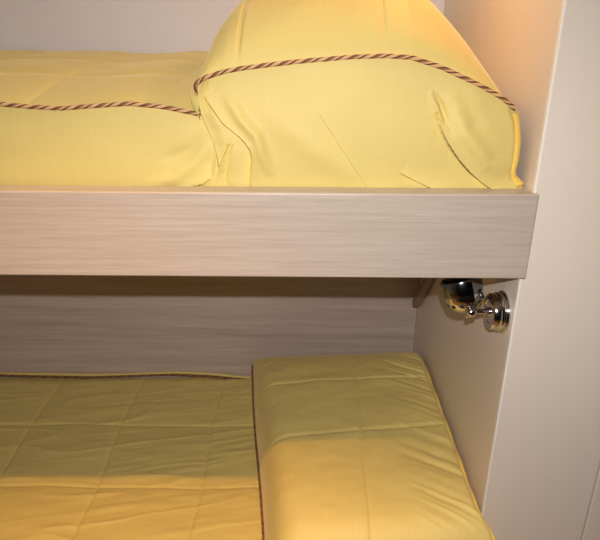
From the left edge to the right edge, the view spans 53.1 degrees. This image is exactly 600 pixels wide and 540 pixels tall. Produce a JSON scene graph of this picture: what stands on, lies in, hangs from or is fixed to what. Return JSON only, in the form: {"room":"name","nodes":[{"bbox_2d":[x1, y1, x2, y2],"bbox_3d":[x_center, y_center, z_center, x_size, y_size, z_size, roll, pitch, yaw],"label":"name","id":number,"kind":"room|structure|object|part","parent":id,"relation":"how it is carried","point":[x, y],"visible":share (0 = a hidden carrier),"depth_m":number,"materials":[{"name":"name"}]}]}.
{"room":"bunk bedroom","nodes":[
{"label":"bunk bedroom","id":0,"kind":"room"},
{"bbox_2d":[0,0,444,53],"bbox_3d":[-0.597,-0.427,1.866,2.000,2.700,0.080,0,23,0],"label":"wall","id":1,"kind":"structure","parent":0,"point":[132,26],"depth_m":1.71,"materials":[{"name":"white paint"}]},
{"bbox_2d":[0,185,538,378],"bbox_3d":[-0.589,0.248,1.641,1.986,1.188,0.856,0,23,0],"label":"bunk bed","id":2,"kind":"object","parent":1,"relation":"attached to","point":[94,279],"visible":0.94,"depth_m":1.07,"materials":[{"name":"brown wood"}]},
{"bbox_2d":[0,371,261,539],"bbox_3d":[-0.582,0.609,1.813,1.944,0.210,0.803,0,23,0],"label":"bed cover","id":3,"kind":"object","parent":2,"relation":"on","point":[84,456],"visible":0.74,"depth_m":1.74,"materials":[{"name":"yellow fabric"}]},
{"bbox_2d":[249,352,495,539],"bbox_3d":[0.120,0.475,1.639,0.596,0.229,0.899,0,23,0],"label":"pillow","id":4,"kind":"object","parent":3,"relation":"on","point":[355,446],"visible":1,"depth_m":1.48,"materials":[{"name":"yellow fabric"}]},
{"bbox_3d":[-0.592,0.163,2.063,1.979,0.860,0.011,0,23,0],"label":"panel","id":5,"kind":"part","parent":2,"relation":"part of","materials":[{"name":"brown wood"}]},
{"bbox_2d":[0,50,474,185],"bbox_3d":[-0.600,-0.368,1.408,1.895,0.249,0.803,0,23,0],"label":"bed cover","id":6,"kind":"object","parent":2,"relation":"on","point":[71,118],"visible":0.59,"depth_m":1.05,"materials":[{"name":"yellow fabric"}]},
{"bbox_2d":[190,0,523,188],"bbox_3d":[0.108,-0.438,1.342,0.587,0.388,0.794,0,23,0],"label":"pillow","id":7,"kind":"object","parent":6,"relation":"on","point":[293,93],"visible":0.97,"depth_m":1.00,"materials":[{"name":"yellow fabric"}]},
{"bbox_3d":[-0.587,-0.071,1.066,1.986,0.156,0.042,0,23,0],"label":"rail","id":8,"kind":"part","parent":2,"relation":"part of","materials":[{"name":"brown wood"}]},
{"bbox_2d":[413,0,599,539],"bbox_3d":[0.517,-0.272,1.513,0.230,2.700,0.996,0,23,0],"label":"wall","id":9,"kind":"structure","parent":0,"point":[546,458],"depth_m":1.18,"materials":[{"name":"beige paint"}]},
{"bbox_2d":[440,278,510,332],"bbox_3d":[0.351,0.060,1.193,0.150,0.109,0.083,13,26,27],"label":"reading lamp","id":10,"kind":"object","parent":9,"relation":"attached to","point":[462,295],"visible":0.94,"depth_m":1.17,"materials":[{"name":"silver metal"}]},
{"bbox_3d":[0.356,0.081,1.175,0.030,0.017,0.017,0,23,0],"label":"arm","id":11,"kind":"part","parent":10,"relation":"part of","materials":[{"name":"silver metal"}]},
{"bbox_3d":[0.384,0.081,1.175,0.031,0.084,0.084,0,23,0],"label":"wall plate","id":12,"kind":"part","parent":10,"relation":"part of","materials":[{"name":"silver metal"}]},
{"bbox_2d":[481,0,567,516],"bbox_3d":[0.403,-0.081,1.055,0.005,2.700,0.010,0,23,0],"label":"trim","id":13,"kind":"structure","parent":9,"relation":"attached to","point":[564,2],"depth_m":1.09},
{"bbox_2d":[580,463,599,539],"bbox_3d":[1.018,-0.094,1.098,0.766,2.700,0.096,0,23,0],"label":"wall","id":14,"kind":"structure","parent":0,"point":[591,529],"depth_m":1.31,"materials":[{"name":"beige paint"}]}
]}

